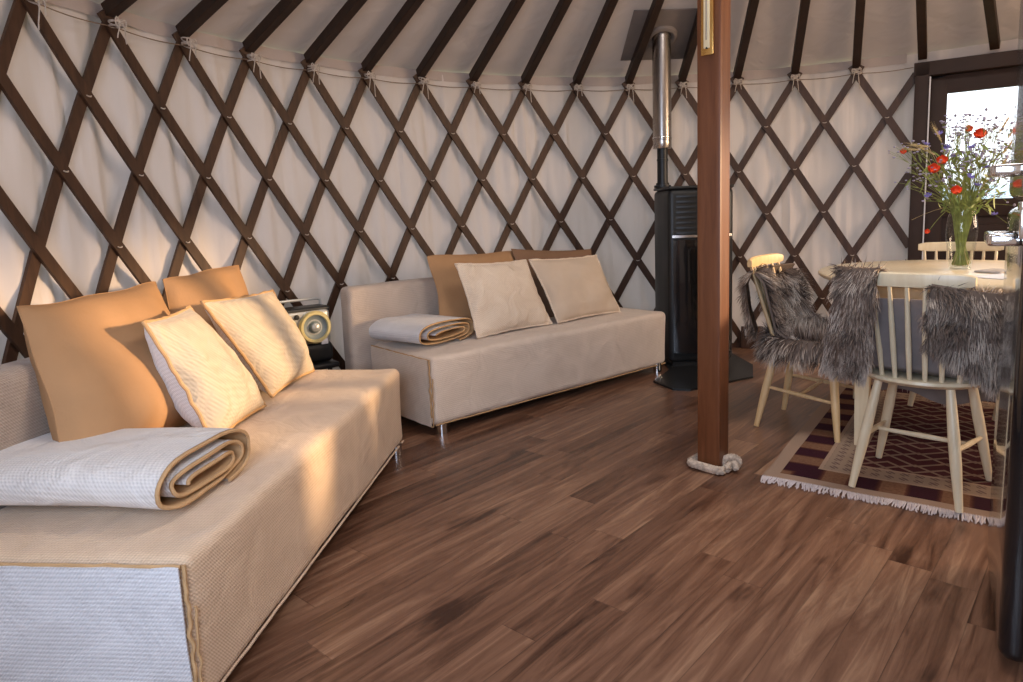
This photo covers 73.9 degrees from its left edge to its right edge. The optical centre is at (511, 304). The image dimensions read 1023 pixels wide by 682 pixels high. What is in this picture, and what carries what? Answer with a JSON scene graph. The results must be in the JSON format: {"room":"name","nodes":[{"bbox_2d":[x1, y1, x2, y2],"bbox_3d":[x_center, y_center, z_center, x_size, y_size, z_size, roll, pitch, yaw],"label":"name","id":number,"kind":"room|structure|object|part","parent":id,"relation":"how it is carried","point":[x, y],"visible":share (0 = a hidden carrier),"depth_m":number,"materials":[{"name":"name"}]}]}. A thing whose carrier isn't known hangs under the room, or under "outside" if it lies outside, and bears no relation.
{"room":"traditional dwelling","nodes":[
{"label":"traditional dwelling","id":0,"kind":"room"},
{"bbox_2d":[0,0,389,369],"bbox_3d":[-1.232,-0.146,1.960,1.341,2.050,4.998,-3,8,-5],"label":"wall","id":1,"kind":"structure","parent":0,"point":[75,242],"depth_m":3.32,"materials":[{"name":"fabric"}]},
{"bbox_2d":[47,0,906,85],"bbox_3d":[1.118,-1.253,2.033,6.068,0.066,6.070,-2,8,0],"label":"wall trim band","id":2,"kind":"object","parent":1,"relation":"attached to","point":[89,7],"depth_m":4.43,"materials":[{"name":"fabric"}]},
{"bbox_2d":[90,0,1020,76],"bbox_3d":[1.098,-1.772,1.961,6.640,1.239,6.640,-2,8,0],"label":"ceiling","id":3,"kind":"structure","parent":0,"point":[890,26],"depth_m":4.32,"materials":[{"name":"fabric"}]},
{"bbox_2d":[101,0,136,17],"bbox_3d":[-0.666,-1.779,2.511,2.301,1.102,0.052,0,8,17],"label":"pole","id":4,"kind":"object","parent":3,"relation":"attached to","point":[113,8],"visible":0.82,"depth_m":2.89,"materials":[{"name":"brown wood"}]},
{"bbox_2d":[108,16,126,43],"bbox_3d":[-1.695,-1.179,2.921,0.060,0.110,0.066,0,8,17],"label":"tie","id":5,"kind":"object","parent":4,"relation":"attached to","point":[118,20],"visible":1,"depth_m":2.90,"materials":[{"name":"fabric"}]},
{"bbox_2d":[175,0,227,36],"bbox_3d":[-0.579,-1.813,2.735,2.301,1.102,0.052,1,9,25],"label":"pole","id":6,"kind":"object","parent":3,"relation":"attached to","point":[204,9],"visible":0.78,"depth_m":3.21,"materials":[{"name":"brown wood"}]},
{"bbox_2d":[181,37,196,60],"bbox_3d":[-1.556,-1.229,3.280,0.062,0.112,0.066,1,8,21],"label":"tie","id":7,"kind":"object","parent":6,"relation":"attached to","point":[191,42],"visible":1,"depth_m":3.26,"materials":[{"name":"fabric"}]},
{"bbox_2d":[242,0,302,52],"bbox_3d":[-0.463,-1.846,2.946,2.301,1.102,0.052,3,9,32],"label":"pole","id":8,"kind":"object","parent":3,"relation":"attached to","point":[283,9],"visible":1,"depth_m":3.49,"materials":[{"name":"brown wood"}]},
{"bbox_2d":[247,53,260,77],"bbox_3d":[-1.371,-1.275,3.618,0.062,0.134,0.066,2,9,28],"label":"tie","id":9,"kind":"object","parent":8,"relation":"attached to","point":[255,56],"visible":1,"depth_m":3.59,"materials":[{"name":"fabric"}]},
{"bbox_2d":[304,0,366,63],"bbox_3d":[-0.321,-1.879,3.140,2.301,1.102,0.052,4,10,40],"label":"pole","id":10,"kind":"object","parent":3,"relation":"attached to","point":[350,8],"visible":1,"depth_m":3.74,"materials":[{"name":"brown wood"}]},
{"bbox_2d":[307,62,319,83],"bbox_3d":[-1.143,-1.334,3.926,0.060,0.119,0.066,4,10,40],"label":"tie","id":11,"kind":"object","parent":10,"relation":"attached to","point":[313,66],"visible":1,"depth_m":3.90,"materials":[{"name":"fabric"}]},
{"bbox_2d":[361,0,423,71],"bbox_3d":[-0.153,-1.909,3.313,0.052,1.102,2.301,-9,11,-42],"label":"pole","id":12,"kind":"object","parent":3,"relation":"attached to","point":[410,7],"visible":1,"depth_m":3.96,"materials":[{"name":"brown wood"}]},
{"bbox_2d":[364,71,375,96],"bbox_3d":[-0.875,-1.365,4.205,0.062,0.152,0.066,5,11,42],"label":"tie","id":13,"kind":"object","parent":12,"relation":"attached to","point":[367,73],"visible":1,"depth_m":4.18,"materials":[{"name":"fabric"}]},
{"bbox_2d":[416,0,476,77],"bbox_3d":[0.035,-1.937,3.464,0.052,1.102,2.301,-8,9,-34],"label":"pole","id":14,"kind":"object","parent":3,"relation":"attached to","point":[462,9],"visible":0.96,"depth_m":4.14,"materials":[{"name":"brown wood"}]},
{"bbox_2d":[418,77,428,98],"bbox_3d":[-0.574,-1.415,4.444,0.066,0.140,0.062,-9,10,-39],"label":"tie","id":15,"kind":"object","parent":14,"relation":"attached to","point":[425,81],"visible":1,"depth_m":4.42,"materials":[{"name":"fabric"}]},
{"bbox_2d":[469,0,525,80],"bbox_3d":[0.243,-1.962,3.588,0.052,1.102,2.301,-6,9,-27],"label":"pole","id":16,"kind":"object","parent":3,"relation":"attached to","point":[514,6],"visible":1,"depth_m":4.28,"materials":[{"name":"brown wood"}]},
{"bbox_2d":[471,81,480,92],"bbox_3d":[-0.244,-1.481,4.639,0.066,0.088,0.061,-6,9,-27],"label":"tie","id":17,"kind":"object","parent":16,"relation":"attached to","point":[475,84],"visible":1,"depth_m":4.62,"materials":[{"name":"fabric"}]},
{"bbox_2d":[521,0,571,83],"bbox_3d":[0.465,-1.983,3.684,0.052,1.102,2.301,-5,8,-20],"label":"pole","id":18,"kind":"object","parent":3,"relation":"attached to","point":[562,6],"visible":1,"depth_m":4.40,"materials":[{"name":"brown wood"}]},
{"bbox_2d":[522,84,531,101],"bbox_3d":[0.111,-1.493,4.795,0.066,0.131,0.062,-4,8,-15],"label":"tie","id":19,"kind":"object","parent":18,"relation":"attached to","point":[526,86],"visible":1,"depth_m":4.77,"materials":[{"name":"fabric"}]},
{"bbox_2d":[573,0,617,83],"bbox_3d":[0.698,-2.001,3.750,0.052,1.102,2.301,-4,8,-12],"label":"pole","id":20,"kind":"object","parent":3,"relation":"attached to","point":[609,6],"visible":0.96,"depth_m":4.47,"materials":[{"name":"brown wood"}]},
{"bbox_2d":[574,84,582,101],"bbox_3d":[0.483,-1.527,4.901,0.066,0.127,0.060,-4,8,-12],"label":"tie","id":21,"kind":"object","parent":20,"relation":"attached to","point":[576,87],"visible":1,"depth_m":4.87,"materials":[{"name":"fabric"}]},
{"bbox_2d":[625,0,663,83],"bbox_3d":[0.938,-2.015,3.786,0.052,1.102,2.301,-3,8,-5],"label":"pole","id":22,"kind":"object","parent":3,"relation":"attached to","point":[655,8],"visible":1,"depth_m":4.52,"materials":[{"name":"brown wood"}]},
{"bbox_2d":[626,83,634,102],"bbox_3d":[0.866,-1.533,4.959,0.066,0.153,0.062,-2,8,0],"label":"tie","id":23,"kind":"object","parent":22,"relation":"attached to","point":[628,86],"visible":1,"depth_m":4.93,"materials":[{"name":"fabric"}]},
{"bbox_2d":[621,8,696,60],"bbox_3d":[1.011,-1.815,4.582,0.484,0.216,0.471,-2,8,0],"label":"flashing","id":24,"kind":"object","parent":3,"relation":"attached to","point":[678,22],"visible":0.57,"depth_m":4.50,"materials":[{"name":"grey plastic"}]},
{"bbox_2d":[678,13,696,81],"bbox_3d":[1.180,-2.025,3.789,0.052,1.102,2.301,-2,8,3],"label":"pole","id":25,"kind":"object","parent":3,"relation":"attached to","point":[692,42],"visible":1,"depth_m":4.69,"materials":[{"name":"brown wood"}]},
{"bbox_2d":[679,82,687,97],"bbox_3d":[1.253,-1.567,4.963,0.066,0.120,0.061,-2,8,0],"label":"tie","id":26,"kind":"object","parent":25,"relation":"attached to","point":[681,83],"visible":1,"depth_m":4.93,"materials":[{"name":"fabric"}]},
{"bbox_2d":[733,0,758,78],"bbox_3d":[1.422,-2.031,3.762,0.052,1.102,2.301,-1,8,10],"label":"pole","id":27,"kind":"object","parent":3,"relation":"attached to","point":[752,7],"visible":1,"depth_m":4.52,"materials":[{"name":"brown wood"}]},
{"bbox_2d":[733,78,742,91],"bbox_3d":[1.637,-1.587,4.917,0.068,0.095,0.063,-2,8,0],"label":"tie","id":28,"kind":"object","parent":27,"relation":"attached to","point":[737,81],"visible":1,"depth_m":4.89,"materials":[{"name":"fabric"}]},
{"bbox_2d":[791,0,810,73],"bbox_3d":[1.657,-2.032,3.703,0.052,1.102,2.301,0,8,18],"label":"pole","id":29,"kind":"object","parent":3,"relation":"attached to","point":[804,4],"visible":1,"depth_m":4.46,"materials":[{"name":"brown wood"}]},
{"bbox_2d":[790,74,799,91],"bbox_3d":[2.014,-1.572,4.825,0.066,0.123,0.062,1,8,22],"label":"tie","id":30,"kind":"object","parent":29,"relation":"attached to","point":[797,75],"visible":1,"depth_m":4.80,"materials":[{"name":"fabric"}]},
{"bbox_2d":[852,0,865,67],"bbox_3d":[1.883,-2.028,3.614,0.052,1.102,2.301,2,9,25],"label":"pole","id":31,"kind":"object","parent":3,"relation":"attached to","point":[860,4],"visible":1,"depth_m":4.37,"materials":[{"name":"brown wood"}]},
{"bbox_2d":[851,67,861,88],"bbox_3d":[2.376,-1.560,4.684,0.066,0.146,0.061,2,9,25],"label":"tie","id":32,"kind":"object","parent":31,"relation":"attached to","point":[853,71],"visible":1,"depth_m":4.66,"materials":[{"name":"fabric"}]},
{"bbox_2d":[916,0,926,59],"bbox_3d":[2.096,-2.020,3.496,0.052,1.102,2.301,3,9,33],"label":"pole","id":33,"kind":"object","parent":3,"relation":"attached to","point":[921,5],"visible":1,"depth_m":4.24,"materials":[{"name":"brown wood"}]},
{"bbox_2d":[983,0,1000,49],"bbox_3d":[2.291,-2.008,3.352,0.052,1.102,2.301,4,10,40],"label":"pole","id":34,"kind":"object","parent":3,"relation":"attached to","point":[990,9],"visible":1,"depth_m":4.08,"materials":[{"name":"brown wood"}]},
{"bbox_2d":[219,348,1022,681],"bbox_3d":[1.196,0.778,2.311,6.500,0.060,6.500,-2,8,0],"label":"floor","id":35,"kind":"structure","parent":0,"point":[570,535],"depth_m":2.09,"materials":[{"name":"brown wood"}]},
{"bbox_2d":[0,357,403,681],"bbox_3d":[-0.988,0.459,2.320,0.809,0.737,1.768,-1,8,6],"label":"sofa","id":36,"kind":"object","parent":35,"relation":"on","point":[88,593],"visible":0.72,"depth_m":1.61,"materials":[{"name":"beige fabric"}]},
{"bbox_3d":[-1.328,0.453,2.279,0.130,0.690,1.624,-1,8,6],"label":"backrest","id":37,"kind":"part","parent":36,"relation":"part of","materials":[{"name":"beige fabric"}]},
{"bbox_3d":[-1.000,0.724,1.470,0.630,0.343,0.012,-1,8,6],"label":"panel","id":38,"kind":"part","parent":36,"relation":"part of","materials":[{"name":"white fabric"}]},
{"bbox_2d":[16,281,187,441],"bbox_3d":[-1.234,0.196,2.191,0.331,0.475,0.873,-2,8,0],"label":"pillow","id":39,"kind":"object","parent":36,"relation":"on","point":[91,359],"visible":0.65,"depth_m":1.97,"materials":[{"name":"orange fabric"}]},
{"bbox_2d":[0,427,250,509],"bbox_3d":[-1.038,0.420,1.780,0.574,0.141,0.401,-1,8,9],"label":"folded blanket","id":40,"kind":"object","parent":36,"relation":"on","point":[169,468],"visible":0.98,"depth_m":1.64,"materials":[{"name":"white fabric"}]},
{"bbox_2d":[141,305,266,427],"bbox_3d":[-1.032,0.217,2.294,0.274,0.409,0.437,-2,8,0],"label":"pillow","id":41,"kind":"object","parent":36,"relation":"on","point":[206,381],"visible":0.88,"depth_m":2.15,"materials":[{"name":"beige fabric"}]},
{"bbox_2d":[162,265,248,332],"bbox_3d":[-1.245,0.087,2.900,0.251,0.472,0.576,0,8,16],"label":"pillow","id":42,"kind":"object","parent":36,"relation":"on","point":[228,281],"visible":0.28,"depth_m":2.80,"materials":[{"name":"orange fabric"}]},
{"bbox_2d":[200,289,314,397],"bbox_3d":[-1.032,0.141,2.845,0.276,0.406,0.581,-2,8,0],"label":"pillow","id":43,"kind":"object","parent":36,"relation":"on","point":[265,338],"visible":0.89,"depth_m":2.70,"materials":[{"name":"beige fabric"}]},
{"bbox_3d":[-0.530,0.668,3.121,0.054,0.070,0.054,-1,8,6],"label":"leg","id":44,"kind":"part","parent":36,"relation":"part of","materials":[{"name":"silver metal"}]},
{"bbox_2d":[313,359,339,369],"bbox_3d":[-1.157,0.484,3.704,0.400,0.326,0.220,-8,10,-38],"label":"stand","id":45,"kind":"object","parent":35,"relation":"on","point":[328,364],"visible":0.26,"depth_m":3.69,"materials":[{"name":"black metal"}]},
{"bbox_2d":[280,297,332,362],"bbox_3d":[-1.177,0.148,3.667,0.390,0.351,0.188,-8,10,-38],"label":"boombox","id":46,"kind":"object","parent":45,"relation":"on","point":[313,322],"visible":0.51,"depth_m":3.67,"materials":[{"name":"silver metal"}]},
{"bbox_3d":[-1.195,-0.007,3.660,0.356,0.041,0.016,-8,10,-38],"label":"carrying handle","id":47,"kind":"part","parent":46,"relation":"part of","materials":[{"name":"silver metal"}]},
{"bbox_3d":[-1.188,0.034,3.660,0.390,0.030,0.135,-8,10,-38],"label":"panel","id":48,"kind":"part","parent":46,"relation":"part of","materials":[{"name":"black metal"}]},
{"bbox_2d":[0,0,914,369],"bbox_3d":[-0.016,-0.445,3.892,5.520,2.026,1.832,-7,9,-34],"label":"lattice","id":49,"kind":"object","parent":35,"relation":"on","point":[36,241],"visible":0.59,"depth_m":4.11,"materials":[{"name":"brown wood"}]},
{"bbox_2d":[28,0,913,90],"bbox_3d":[0.118,-1.421,4.070,5.043,0.015,1.399,-6,9,-26],"label":"cord","id":50,"kind":"object","parent":49,"relation":"attached to","point":[28,0],"visible":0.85,"depth_m":4.17,"materials":[{"name":"white fabric"}]},
{"bbox_2d":[340,277,665,433],"bbox_3d":[0.042,0.171,4.166,1.982,0.728,0.750,-9,10,-39],"label":"sofa","id":51,"kind":"object","parent":35,"relation":"on","point":[441,384],"visible":0.76,"depth_m":3.77,"materials":[{"name":"beige fabric"}]},
{"bbox_3d":[-0.369,0.155,4.218,1.422,0.680,0.130,-9,10,-39],"label":"backrest","id":52,"kind":"part","parent":51,"relation":"part of","materials":[{"name":"beige fabric"}]},
{"bbox_3d":[-0.590,0.419,3.577,0.012,0.343,0.570,-9,10,-39],"label":"panel","id":53,"kind":"part","parent":51,"relation":"part of","materials":[{"name":"beige fabric"}]},
{"bbox_2d":[369,314,473,344],"bbox_3d":[-0.491,0.133,3.742,0.394,0.132,0.446,4,10,36],"label":"folded blanket","id":54,"kind":"object","parent":51,"relation":"on","point":[425,329],"visible":1,"depth_m":3.63,"materials":[{"name":"white fabric"}]},
{"bbox_3d":[-0.354,0.616,3.452,0.054,0.070,0.054,-9,10,-39],"label":"leg","id":55,"kind":"part","parent":51,"relation":"part of","materials":[{"name":"silver metal"}]},
{"bbox_2d":[427,251,514,320],"bbox_3d":[-0.186,-0.092,4.102,0.655,0.452,0.174,-9,10,-39],"label":"pillow","id":56,"kind":"object","parent":51,"relation":"on","point":[452,299],"visible":0.35,"depth_m":3.95,"materials":[{"name":"beige fabric"}]},
{"bbox_2d":[454,259,552,338],"bbox_3d":[-0.030,-0.056,3.962,0.619,0.418,0.188,-9,10,-40],"label":"pillow","id":57,"kind":"object","parent":51,"relation":"on","point":[501,296],"visible":1,"depth_m":3.88,"materials":[{"name":"beige fabric"}]},
{"bbox_3d":[0.130,0.301,4.172,1.865,0.358,0.609,-9,10,-39],"label":"seat","id":58,"kind":"part","parent":51,"relation":"part of","materials":[{"name":"beige fabric"}]},
{"bbox_3d":[0.137,0.468,4.195,1.755,0.050,0.520,-9,10,-39],"label":"frame","id":59,"kind":"part","parent":51,"relation":"part of","materials":[{"name":"beige fabric"}]},
{"bbox_2d":[511,249,591,316],"bbox_3d":[0.311,-0.157,4.450,0.664,0.461,0.140,-8,9,-34],"label":"pillow","id":60,"kind":"object","parent":51,"relation":"on","point":[519,254],"visible":0.21,"depth_m":4.35,"materials":[{"name":"brown fabric"}]},
{"bbox_2d":[529,255,620,323],"bbox_3d":[0.423,-0.113,4.346,0.701,0.407,0.171,-9,10,-41],"label":"pillow","id":61,"kind":"object","parent":51,"relation":"on","point":[577,287],"visible":1,"depth_m":4.27,"materials":[{"name":"beige fabric"}]},
{"bbox_3d":[0.970,0.418,4.524,0.054,0.070,0.054,-9,10,-39],"label":"leg","id":62,"kind":"part","parent":51,"relation":"part of","materials":[{"name":"silver metal"}]},
{"bbox_2d":[653,360,697,390],"bbox_3d":[1.078,0.457,4.423,0.387,0.012,0.816,-2,8,0],"label":"plate","id":63,"kind":"object","parent":35,"relation":"on","point":[679,378],"depth_m":4.31,"materials":[{"name":"black metal"}]},
{"bbox_2d":[653,183,733,365],"bbox_3d":[1.250,-0.220,4.680,0.458,1.245,0.462,-3,8,-3],"label":"wood stove","id":64,"kind":"object","parent":63,"relation":"on","point":[676,272],"visible":0.5,"depth_m":4.53,"materials":[{"name":"black metal"}]},
{"bbox_2d":[652,32,671,182],"bbox_3d":[1.027,-1.396,4.639,0.130,1.136,0.130,1,9,25],"label":"pipe","id":65,"kind":"object","parent":64,"relation":"on","point":[661,41],"visible":0.94,"depth_m":4.59,"materials":[{"name":"silver metal"}]},
{"bbox_3d":[1.272,-0.139,4.511,0.320,0.470,0.033,-3,8,-3],"label":"door glass","id":66,"kind":"part","parent":64,"relation":"part of","materials":[{"name":"black glass"}]},
{"bbox_3d":[1.435,-0.098,4.492,0.014,0.251,0.036,-3,8,-3],"label":"door handle","id":67,"kind":"part","parent":64,"relation":"part of","materials":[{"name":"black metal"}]},
{"bbox_2d":[697,0,730,465],"bbox_3d":[0.795,-0.791,2.672,0.096,2.980,0.096,4,10,40],"label":"wooden post","id":68,"kind":"object","parent":35,"relation":"on","point":[713,71],"visible":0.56,"depth_m":2.71,"materials":[{"name":"brown wood"}]},
{"bbox_2d":[701,0,713,55],"bbox_3d":[0.744,-1.110,2.582,0.050,0.310,0.022,4,10,40],"label":"thermometer","id":69,"kind":"object","parent":68,"relation":"attached to","point":[707,6],"visible":1,"depth_m":2.58,"materials":[{"name":"gold metal"}]},
{"bbox_2d":[687,453,741,474],"bbox_3d":[0.861,0.653,2.861,0.216,0.071,0.188,4,10,40],"label":"rope","id":70,"kind":"object","parent":68,"relation":"attached to","point":[731,461],"visible":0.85,"depth_m":2.81,"materials":[{"name":"beige fabric"}]},
{"bbox_2d":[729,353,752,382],"bbox_3d":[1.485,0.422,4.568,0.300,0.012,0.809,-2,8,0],"label":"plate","id":71,"kind":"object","parent":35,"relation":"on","point":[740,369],"depth_m":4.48,"materials":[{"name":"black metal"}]},
{"bbox_2d":[760,379,995,525],"bbox_3d":[2.091,0.612,3.007,1.468,0.012,1.824,3,10,35],"label":"rug","id":72,"kind":"object","parent":35,"relation":"on","point":[915,471],"visible":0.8,"depth_m":2.84,"materials":[{"name":"multicoloured fabric"}]},
{"bbox_2d":[747,253,854,442],"bbox_3d":[1.440,0.178,3.313,0.495,0.833,0.437,5,11,43],"label":"dining chair","id":73,"kind":"object","parent":72,"relation":"on","point":[754,262],"visible":0.46,"depth_m":3.31,"materials":[{"name":"beige wood"}]},
{"bbox_3d":[1.251,0.391,3.327,0.121,0.421,0.038,-2,8,2],"label":"leg","id":74,"kind":"part","parent":73,"relation":"part of","materials":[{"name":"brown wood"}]},
{"bbox_3d":[1.263,-0.223,3.409,0.054,0.052,0.390,5,11,43],"label":"crest rail","id":75,"kind":"part","parent":73,"relation":"part of","materials":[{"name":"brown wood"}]},
{"bbox_2d":[734,263,828,375],"bbox_3d":[1.448,0.045,3.292,0.659,0.512,0.597,5,11,43],"label":"sheepskin","id":76,"kind":"object","parent":73,"relation":"on","point":[798,332],"visible":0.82,"depth_m":3.25,"materials":[{"name":"grey fur"}]},
{"bbox_3d":[1.447,0.355,3.537,0.038,0.421,0.121,-3,8,-6],"label":"leg","id":77,"kind":"part","parent":73,"relation":"part of","materials":[{"name":"brown wood"}]},
{"bbox_3d":[1.475,0.413,3.101,0.038,0.420,0.114,-2,8,2],"label":"leg","id":78,"kind":"part","parent":73,"relation":"part of","materials":[{"name":"brown wood"}]},
{"bbox_2d":[818,260,1004,444],"bbox_3d":[2.080,0.210,3.169,1.200,0.748,1.200,-2,8,0],"label":"round table","id":79,"kind":"object","parent":72,"relation":"on","point":[861,396],"visible":0.34,"depth_m":3.08,"materials":[{"name":"beige paint"}]},
{"bbox_3d":[1.551,0.269,2.994,0.068,0.719,0.068,3,10,36],"label":"leg","id":80,"kind":"part","parent":79,"relation":"part of","materials":[{"name":"beige paint"}]},
{"bbox_2d":[945,208,978,269],"bbox_3d":[2.075,-0.306,3.133,0.128,0.283,0.128,-2,8,0],"label":"glass vase","id":81,"kind":"object","parent":79,"relation":"on","point":[949,208],"visible":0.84,"depth_m":3.14,"materials":[{"name":"clear glass"}]},
{"bbox_2d":[888,108,1015,265],"bbox_3d":[2.046,-0.532,3.117,0.570,0.706,0.351,2,9,28],"label":"bouquet","id":82,"kind":"object","parent":81,"relation":"in","point":[962,212],"visible":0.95,"depth_m":3.08,"materials":[{"name":"green plant"}]},
{"bbox_2d":[974,268,1003,273],"bbox_3d":[2.126,-0.149,2.978,0.140,0.008,0.110,-6,9,-25],"label":"folded napkin","id":83,"kind":"object","parent":79,"relation":"on","point":[992,270],"visible":0.73,"depth_m":2.97,"materials":[{"name":"white fabric"}]},
{"bbox_2d":[976,273,1003,279],"bbox_3d":[2.027,-0.117,2.801,0.210,0.002,0.150,-5,8,-20],"label":"paper sheet","id":84,"kind":"object","parent":79,"relation":"on","point":[1000,275],"visible":0.4,"depth_m":2.81,"materials":[{"name":"white paper"}]},
{"bbox_2d":[848,272,991,512],"bbox_3d":[1.527,0.274,2.534,0.437,0.833,0.495,6,11,44],"label":"dining chair","id":85,"kind":"object","parent":72,"relation":"on","point":[893,377],"visible":0.7,"depth_m":2.40,"materials":[{"name":"beige paint"}]},
{"bbox_3d":[1.338,0.484,2.570,0.121,0.421,0.038,-3,8,-4],"label":"leg","id":86,"kind":"part","parent":85,"relation":"part of","materials":[{"name":"beige paint"}]},
{"bbox_3d":[1.552,0.444,2.803,0.038,0.420,0.114,-3,8,-4],"label":"leg","id":87,"kind":"part","parent":85,"relation":"part of","materials":[{"name":"beige paint"}]},
{"bbox_2d":[818,257,1002,406],"bbox_3d":[1.547,0.131,2.509,0.688,0.663,0.679,6,11,44],"label":"sheepskin","id":88,"kind":"object","parent":85,"relation":"on","point":[962,327],"visible":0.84,"depth_m":2.37,"materials":[{"name":"grey fur"}]},
{"bbox_3d":[1.553,0.260,2.559,0.437,0.036,0.419,6,11,44],"label":"seat","id":89,"kind":"part","parent":85,"relation":"part of","materials":[{"name":"beige paint"}]},
{"bbox_3d":[1.357,-0.086,2.326,0.390,0.052,0.054,6,11,44],"label":"crest rail","id":90,"kind":"part","parent":85,"relation":"part of","materials":[{"name":"beige paint"}]},
{"bbox_3d":[1.544,0.504,2.367,0.038,0.421,0.121,-2,8,4],"label":"leg","id":91,"kind":"part","parent":85,"relation":"part of","materials":[{"name":"beige paint"}]},
{"bbox_3d":[1.778,0.466,2.580,0.114,0.420,0.038,-2,8,4],"label":"leg","id":92,"kind":"part","parent":85,"relation":"part of","materials":[{"name":"beige paint"}]},
{"bbox_2d":[907,242,1003,405],"bbox_3d":[2.350,0.098,3.582,0.437,0.833,0.495,3,9,32],"label":"dining chair","id":93,"kind":"object","parent":72,"relation":"on","point":[928,246],"visible":0.16,"depth_m":3.70,"materials":[{"name":"beige paint"}]},
{"bbox_3d":[2.126,0.321,3.538,0.114,0.420,0.038,-3,8,-9],"label":"leg","id":94,"kind":"part","parent":93,"relation":"part of","materials":[{"name":"beige paint"}]},
{"bbox_3d":[2.451,-0.318,3.715,0.390,0.052,0.054,3,9,32],"label":"crest rail","id":95,"kind":"part","parent":93,"relation":"part of","materials":[{"name":"beige paint"}]},
{"bbox_2d":[992,404,995,420],"bbox_3d":[2.455,0.177,2.975,0.495,0.833,0.437,1,8,20],"label":"dining chair","id":96,"kind":"object","parent":72,"relation":"on","point":[994,412],"visible":0.09,"depth_m":3.27,"materials":[{"name":"beige paint"}]},
{"bbox_2d":[984,0,1022,662],"bbox_3d":[1.458,-0.096,1.544,0.642,1.860,0.554,3,9,32],"label":"door","id":97,"kind":"structure","parent":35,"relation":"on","point":[1005,532],"depth_m":1.57,"materials":[{"name":"black metal"}]},
{"bbox_3d":[1.146,-0.156,1.587,0.064,0.026,0.188,3,9,32],"label":"handle","id":98,"kind":"part","parent":97,"relation":"part of","materials":[{"name":"silver metal"}]},
{"bbox_3d":[1.140,-0.309,1.566,0.064,0.026,0.188,3,9,32],"label":"handle","id":99,"kind":"part","parent":97,"relation":"part of","materials":[{"name":"silver metal"}]},
{"bbox_3d":[1.285,0.279,1.718,0.070,1.040,0.550,3,9,32],"label":"door","id":100,"kind":"part","parent":97,"relation":"part of","materials":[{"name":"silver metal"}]},
{"bbox_3d":[1.250,-0.639,1.592,0.070,0.782,0.550,3,9,32],"label":"door","id":101,"kind":"part","parent":97,"relation":"part of","materials":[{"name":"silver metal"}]},
{"bbox_2d":[379,38,1017,342],"bbox_3d":[1.573,-0.617,4.607,4.666,2.050,1.120,-1,8,10],"label":"wall","id":102,"kind":"structure","parent":0,"point":[856,117],"depth_m":4.93,"materials":[{"name":"fabric"}]},
{"bbox_2d":[732,343,740,347],"bbox_3d":[0.081,0.514,4.198,5.315,0.035,1.606,-7,9,-30],"label":"baseboard","id":103,"kind":"structure","parent":102,"relation":"attached to","point":[734,345],"depth_m":5.22,"materials":[{"name":"brown wood"}]},
{"bbox_2d":[907,50,1022,259],"bbox_3d":[3.159,-0.610,4.388,1.032,1.975,0.222,3,9,34],"label":"door","id":104,"kind":"structure","parent":102,"relation":"in","point":[934,80],"depth_m":4.52,"materials":[{"name":"paint"}]},
{"label":"outside","id":105,"kind":"structure","parent":0,"visible":0},
{"bbox_3d":[1.199,0.858,2.322,180.000,0.020,180.000,-2,8,0],"label":"ground","id":106,"kind":"structure","parent":105,"visible":0},
{"bbox_2d":[943,184,1012,198],"bbox_3d":[42.315,-7.193,42.196,55.785,2.165,11.622,6,11,44],"label":"hill","id":107,"kind":"structure","parent":106,"relation":"on","point":[1006,187],"depth_m":50.89,"materials":[{"name":"white snow"}]},
{"bbox_3d":[-0.722,-1.745,2.277,2.274,1.102,0.446,-2,8,0],"label":"pole","id":108,"kind":"object","parent":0,"visible":0},
{"bbox_2d":[27,0,46,29],"bbox_3d":[-1.783,-1.101,2.551,0.062,0.148,0.066,0,8,15],"label":"tie","id":109,"kind":"object","parent":108,"relation":"attached to","point":[43,1],"visible":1,"depth_m":2.54,"materials":[{"name":"fabric"}]}
]}

